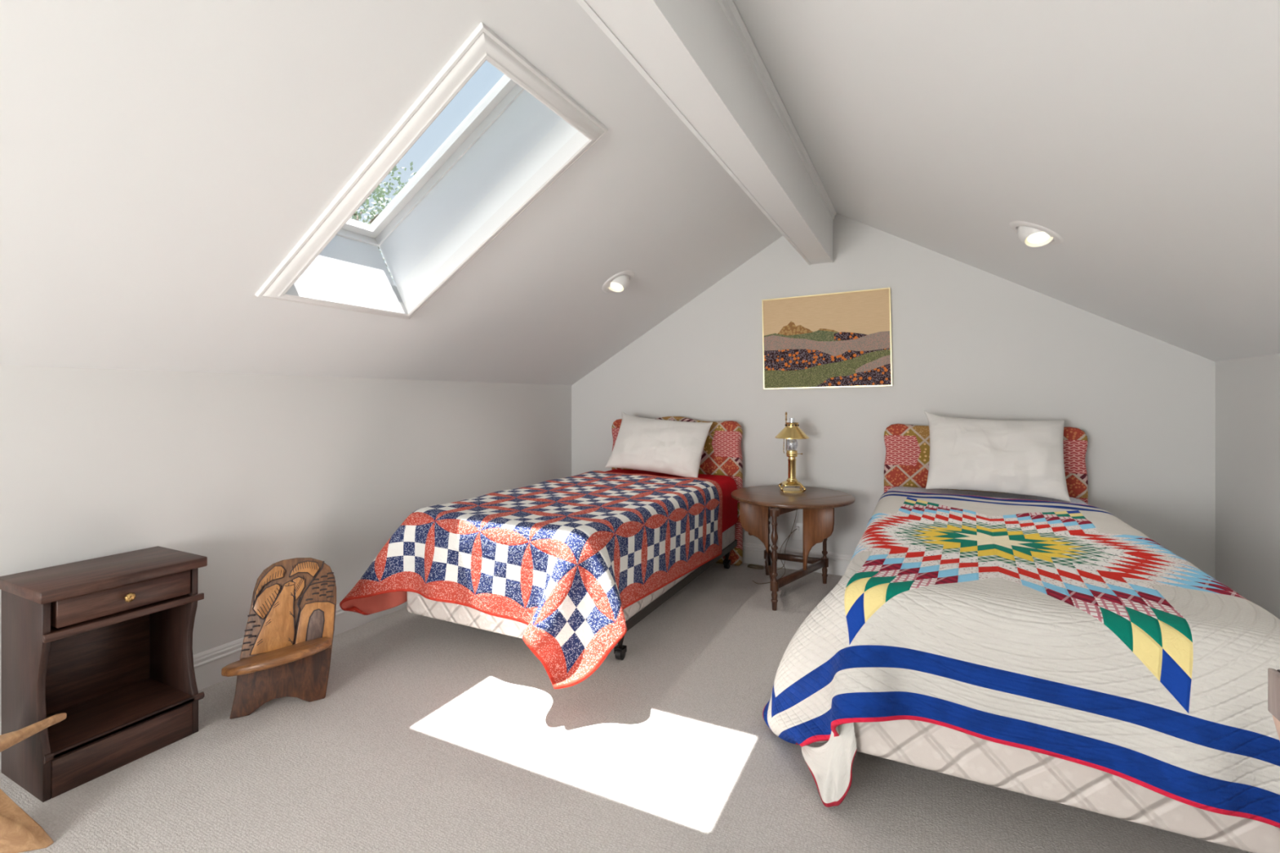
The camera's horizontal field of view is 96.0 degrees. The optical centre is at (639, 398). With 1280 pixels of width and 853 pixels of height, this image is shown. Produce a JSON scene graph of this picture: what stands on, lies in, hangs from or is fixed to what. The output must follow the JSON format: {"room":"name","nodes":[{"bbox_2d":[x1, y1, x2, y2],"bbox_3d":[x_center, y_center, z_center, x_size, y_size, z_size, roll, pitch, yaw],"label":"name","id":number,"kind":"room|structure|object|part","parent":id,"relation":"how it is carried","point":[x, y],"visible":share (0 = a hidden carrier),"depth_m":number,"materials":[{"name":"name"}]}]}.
{"room":"bedroom","nodes":[
{"label":"bedroom","id":0,"kind":"room"},
{"bbox_2d":[0,364,571,722],"bbox_3d":[-2.054,0.523,1.829,0.140,1.254,6.727,0,0,26],"label":"wall","id":1,"kind":"structure","parent":0,"point":[246,473],"depth_m":2.42,"materials":[{"name":"white paint"}]},
{"bbox_2d":[0,601,407,769],"bbox_3d":[-1.982,1.080,1.794,0.021,0.140,6.447,0,0,26],"label":"baseboard","id":2,"kind":"structure","parent":1,"relation":"attached to","point":[208,664],"depth_m":2.36,"materials":[{"name":"white paint"}]},
{"bbox_2d":[0,0,782,385],"bbox_3d":[-1.177,-0.709,1.393,2.114,1.311,6.727,0,0,26],"label":"ceiling","id":3,"kind":"structure","parent":0,"point":[161,160],"depth_m":1.72,"materials":[{"name":"white paint"}]},
{"bbox_2d":[254,22,608,319],"bbox_3d":[-0.812,-0.877,2.127,1.236,1.034,0.717,0,0,26],"label":"window","id":4,"kind":"structure","parent":3,"relation":"attached to","point":[524,105],"depth_m":2.28,"materials":[{"name":"white paint"}]},
{"bbox_3d":[-0.873,-1.045,2.146,1.112,0.698,0.609,0,0,26],"label":"frame","id":5,"kind":"part","parent":4,"relation":"part of","materials":[{"name":"white paint"}]},
{"bbox_2d":[601,270,634,293],"bbox_3d":[-0.127,-0.689,3.354,0.184,0.133,0.212,0,0,26],"label":"recessed light","id":6,"kind":"object","parent":3,"relation":"in","point":[620,282],"visible":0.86,"depth_m":3.32,"materials":[{"name":"white paint"}]},
{"bbox_2d":[0,562,1251,852],"bbox_3d":[-0.244,1.200,0.929,4.184,0.100,6.727,0,0,26],"label":"floor","id":7,"kind":"structure","parent":0,"point":[427,735],"depth_m":1.78,"materials":[{"name":"carpet"}]},
{"bbox_2d":[0,712,66,852],"bbox_3d":[-1.741,0.951,1.360,0.398,0.398,0.405,0,0,10],"label":"chair","id":8,"kind":"object","parent":7,"relation":"on","point":[19,833],"visible":1,"depth_m":1.47,"materials":[{"name":"brown wood"}]},
{"bbox_2d":[0,546,207,802],"bbox_3d":[-1.732,0.849,1.877,0.327,0.603,0.420,0,0,26],"label":"nightstand","id":9,"kind":"object","parent":7,"relation":"on","point":[105,643],"visible":0.99,"depth_m":1.84,"materials":[{"name":"brown wood"}]},
{"bbox_3d":[-1.826,0.866,1.713,0.295,0.569,0.018,0,0,26],"label":"panel","id":10,"kind":"part","parent":9,"relation":"part of","materials":[{"name":"brown wood"}]},
{"bbox_3d":[-1.868,0.856,1.943,0.010,0.549,0.355,0,0,26],"label":"panel","id":11,"kind":"part","parent":9,"relation":"part of","materials":[{"name":"brown wood"}]},
{"bbox_3d":[-1.728,0.625,1.877,0.265,0.083,0.338,0,0,26],"label":"drawer","id":12,"kind":"part","parent":9,"relation":"part of","materials":[{"name":"brown wood"}]},
{"bbox_3d":[-1.729,0.684,1.881,0.293,0.021,0.404,0,0,26],"label":"rail","id":13,"kind":"part","parent":9,"relation":"part of","materials":[{"name":"brown wood"}]},
{"bbox_2d":[44,678,204,764],"bbox_3d":[-1.728,1.030,1.881,0.294,0.023,0.402,0,0,26],"label":"shelf","id":14,"kind":"object","parent":9,"relation":"attached to","point":[93,721],"depth_m":1.87,"materials":[{"name":"brown wood"}]},
{"bbox_3d":[-1.600,0.623,1.806,0.027,0.029,0.029,0,0,26],"label":"knob","id":15,"kind":"part","parent":9,"relation":"part of","materials":[{"name":"gold metal"}]},
{"bbox_3d":[-1.659,0.866,2.048,0.295,0.569,0.018,0,0,26],"label":"panel","id":16,"kind":"part","parent":9,"relation":"part of","materials":[{"name":"brown wood"}]},
{"bbox_2d":[221,557,336,719],"bbox_3d":[-1.344,0.894,2.242,0.327,0.523,0.455,0,0,-7],"label":"chair","id":17,"kind":"object","parent":7,"relation":"on","point":[286,648],"visible":1,"depth_m":2.20,"materials":[{"name":"brown wood"}]},
{"bbox_3d":[-1.339,1.053,2.164,0.322,0.194,0.058,0,0,-29],"label":"foot panel","id":18,"kind":"part","parent":17,"relation":"part of","materials":[{"name":"brown wood"}]},
{"bbox_3d":[-1.268,0.893,2.249,0.063,0.127,0.043,0,0,-29],"label":"carved doorway","id":19,"kind":"part","parent":17,"relation":"part of","materials":[{"name":"brown wood"}]},
{"bbox_2d":[407,416,742,660],"bbox_3d":[-0.187,0.641,3.320,1.012,1.018,2.030,0,0,26],"label":"bed","id":20,"kind":"object","parent":7,"relation":"on","point":[722,455],"visible":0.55,"depth_m":3.31,"materials":[{"name":"white fabric"}]},
{"bbox_2d":[339,471,722,688],"bbox_3d":[-0.325,0.763,3.044,1.327,0.519,1.873,0,0,26],"label":"quilt","id":21,"kind":"object","parent":20,"relation":"on","point":[563,559],"visible":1,"depth_m":2.46,"materials":[{"name":"multicoloured fabric"}]},
{"bbox_3d":[-0.086,1.046,2.539,0.052,0.099,0.051,0,0,26],"label":"leg","id":22,"kind":"part","parent":20,"relation":"part of","materials":[{"name":"grey metal"}]},
{"bbox_2d":[605,469,737,532],"bbox_3d":[0.016,0.695,3.728,1.002,0.334,0.894,0,0,26],"label":"blanket","id":23,"kind":"object","parent":20,"relation":"on","point":[727,484],"visible":0.19,"depth_m":3.81,"materials":[{"name":"red fabric"}]},
{"bbox_2d":[604,411,712,477],"bbox_3d":[0.126,0.314,3.992,0.714,0.430,0.254,0,0,28],"label":"pillow","id":24,"kind":"object","parent":23,"relation":"on","point":[673,447],"visible":0.99,"depth_m":3.92,"materials":[{"name":"white fabric"}]},
{"bbox_3d":[0.247,0.641,4.193,1.012,1.018,0.080,0,0,26],"label":"headboard","id":25,"kind":"part","parent":20,"relation":"part of","materials":[{"name":"fabric"}]},
{"bbox_3d":[-0.168,0.983,3.358,0.979,0.042,1.755,0,0,26],"label":"frame","id":26,"kind":"part","parent":20,"relation":"part of","materials":[{"name":"grey metal"}]},
{"bbox_3d":[0.588,1.046,3.896,0.052,0.099,0.051,0,0,26],"label":"leg","id":27,"kind":"part","parent":20,"relation":"part of","materials":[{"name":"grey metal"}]},
{"bbox_2d":[747,564,764,569],"bbox_3d":[0.808,1.139,3.881,0.170,0.018,0.067,0,0,26],"label":"coiled cord","id":28,"kind":"object","parent":7,"relation":"on","point":[758,567],"visible":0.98,"depth_m":3.89,"materials":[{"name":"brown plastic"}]},
{"bbox_2d":[730,485,855,610],"bbox_3d":[0.919,0.865,3.498,0.725,0.570,0.725,0,0,-18],"label":"side table","id":29,"kind":"object","parent":7,"relation":"on","point":[757,504],"visible":0.98,"depth_m":3.33,"materials":[{"name":"brown wood"}]},
{"bbox_3d":[0.831,0.877,3.758,0.052,0.546,0.051,0,0,26],"label":"leg","id":30,"kind":"part","parent":29,"relation":"part of","materials":[{"name":"brown wood"}]},
{"bbox_3d":[0.731,0.877,3.133,0.052,0.546,0.051,0,0,26],"label":"leg","id":31,"kind":"part","parent":29,"relation":"part of","materials":[{"name":"brown wood"}]},
{"bbox_2d":[752,412,808,583],"bbox_3d":[0.897,0.617,3.708,0.385,1.063,0.461,0,0,8],"label":"table lamp","id":32,"kind":"object","parent":29,"relation":"on","point":[791,430],"depth_m":3.59,"materials":[{"name":"gold metal"}]},
{"bbox_3d":[0.897,0.860,3.708,0.173,0.578,0.438,0,0,42],"label":"power cord","id":33,"kind":"part","parent":32,"relation":"part of","materials":[{"name":"white plastic"}]},
{"bbox_3d":[0.917,0.217,3.642,0.031,0.263,0.013,0,0,-37],"label":"handle rod","id":34,"kind":"part","parent":32,"relation":"part of","materials":[{"name":"gold metal"}]},
{"bbox_3d":[0.953,0.201,3.616,0.208,0.096,0.208,0,0,8],"label":"lamp shade","id":35,"kind":"part","parent":32,"relation":"part of","materials":[{"name":"gold metal"}]},
{"bbox_3d":[0.953,0.346,3.616,0.070,0.042,0.070,0,0,8],"label":"burner","id":36,"kind":"part","parent":32,"relation":"part of","materials":[{"name":"gold metal"}]},
{"bbox_3d":[0.953,0.298,3.616,0.032,0.062,0.032,0,0,8],"label":"bulb","id":37,"kind":"part","parent":32,"relation":"part of","materials":[{"name":"white"}]},
{"bbox_3d":[1.148,0.877,3.584,0.052,0.546,0.051,0,0,26],"label":"leg","id":38,"kind":"part","parent":29,"relation":"part of","materials":[{"name":"brown wood"}]},
{"bbox_2d":[853,423,1279,852],"bbox_3d":[1.486,0.641,2.383,1.012,1.018,2.220,0,0,26],"label":"bed","id":39,"kind":"object","parent":7,"relation":"on","point":[922,744],"visible":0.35,"depth_m":1.44,"materials":[{"name":"white fabric"}]},
{"bbox_3d":[1.962,0.641,3.341,1.012,1.018,0.080,0,0,26],"label":"headboard","id":40,"kind":"part","parent":39,"relation":"part of","materials":[{"name":"fabric"}]},
{"bbox_2d":[887,486,1088,505],"bbox_3d":[1.765,0.740,2.942,1.002,0.424,0.744,0,0,26],"label":"sheet","id":41,"kind":"object","parent":39,"relation":"on","point":[984,494],"visible":0.13,"depth_m":3.17,"materials":[{"name":"blue fabric"}]},
{"bbox_2d":[924,410,1071,502],"bbox_3d":[1.914,0.297,3.122,0.665,0.449,0.246,0,0,24],"label":"pillow","id":42,"kind":"object","parent":41,"relation":"on","point":[1021,457],"visible":1,"depth_m":3.06,"materials":[{"name":"white fabric"}]},
{"bbox_2d":[762,490,1279,828],"bbox_3d":[1.285,0.823,2.130,1.443,0.649,1.994,0,0,26],"label":"quilt","id":43,"kind":"object","parent":39,"relation":"on","point":[1065,631],"visible":0.99,"depth_m":1.44,"materials":[{"name":"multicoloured fabric"}]},
{"bbox_2d":[801,722,857,807],"bbox_3d":[0.521,0.997,1.658,0.053,0.277,0.236,0,0,-21],"label":"coverlet","id":44,"kind":"object","parent":43,"relation":"on","point":[830,764],"visible":0.9,"depth_m":1.60,"materials":[{"name":"white fabric"}]},
{"bbox_2d":[1267,668,1279,740],"bbox_3d":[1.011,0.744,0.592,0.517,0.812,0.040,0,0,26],"label":"wooden chair","id":45,"kind":"object","parent":7,"relation":"on","point":[1273,675],"visible":1,"depth_m":0.71,"materials":[{"name":"brown wood"}]},
{"bbox_3d":[0.875,0.772,0.665,0.203,0.756,0.030,0,0,26],"label":"leg","id":46,"kind":"part","parent":45,"relation":"part of","materials":[{"name":"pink wood"}]},
{"bbox_2d":[571,213,1215,579],"bbox_3d":[1.223,-0.056,3.878,3.904,2.411,0.140,0,0,26],"label":"wall","id":47,"kind":"structure","parent":0,"point":[968,341],"depth_m":3.55,"materials":[{"name":"white paint"}]},
{"bbox_2d":[575,0,836,265],"bbox_3d":[-0.228,-1.075,0.921,0.175,0.372,6.447,0,0,26],"label":"ceiling beam","id":48,"kind":"structure","parent":47,"relation":"attached to","point":[701,58],"depth_m":1.87,"materials":[{"name":"white paint"}]},
{"bbox_2d":[742,542,853,575],"bbox_3d":[1.187,1.080,3.806,3.862,0.140,0.021,0,0,26],"label":"baseboard","id":49,"kind":"structure","parent":47,"relation":"attached to","point":[753,553],"depth_m":3.88,"materials":[{"name":"white paint"}]},
{"bbox_2d":[792,522,803,540],"bbox_3d":[1.055,0.893,3.867,0.070,0.114,0.030,0,0,26],"label":"wall outlet","id":50,"kind":"object","parent":47,"relation":"attached to","point":[797,534],"visible":1,"depth_m":3.87,"materials":[{"name":"white plastic"}]},
{"bbox_2d":[761,287,892,389],"bbox_3d":[1.210,-0.377,3.788,0.810,0.615,0.028,-1,-1,26],"label":"framed picture","id":51,"kind":"object","parent":47,"relation":"attached to","point":[837,340],"visible":1,"depth_m":3.77,"materials":[{"name":"multicoloured fabric"}]},
{"bbox_2d":[733,0,1279,361],"bbox_3d":[0.702,-0.752,0.459,2.083,1.228,6.727,0,0,26],"label":"ceiling","id":52,"kind":"structure","parent":0,"point":[1144,135],"depth_m":1.71,"materials":[{"name":"white paint"}]},
{"bbox_2d":[1009,221,1063,247],"bbox_3d":[1.653,-0.703,2.406,0.186,0.133,0.212,0,0,26],"label":"recessed light","id":53,"kind":"object","parent":52,"relation":"in","point":[1033,235],"visible":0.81,"depth_m":2.38,"materials":[{"name":"white paint"}]},
{"bbox_2d":[1215,353,1279,619],"bbox_3d":[1.567,0.482,0.029,0.140,1.336,6.727,0,0,26],"label":"wall","id":54,"kind":"structure","parent":0,"point":[1247,390],"depth_m":2.63,"materials":[{"name":"white paint"}]},
{"label":"outside","id":55,"kind":"structure","parent":0,"visible":0},
{"bbox_3d":[-2.251,4.400,6.703,70.000,0.100,70.000,0,0,26],"label":"ground","id":56,"kind":"structure","parent":55,"visible":0},
{"bbox_2d":[350,161,416,279],"bbox_3d":[-5.834,-0.375,11.474,4.784,9.462,4.507,0,0,26],"label":"tree","id":57,"kind":"object","parent":56,"relation":"on","point":[357,216],"visible":0.05,"depth_m":11.10,"materials":[{"name":"green plant"}]}
]}

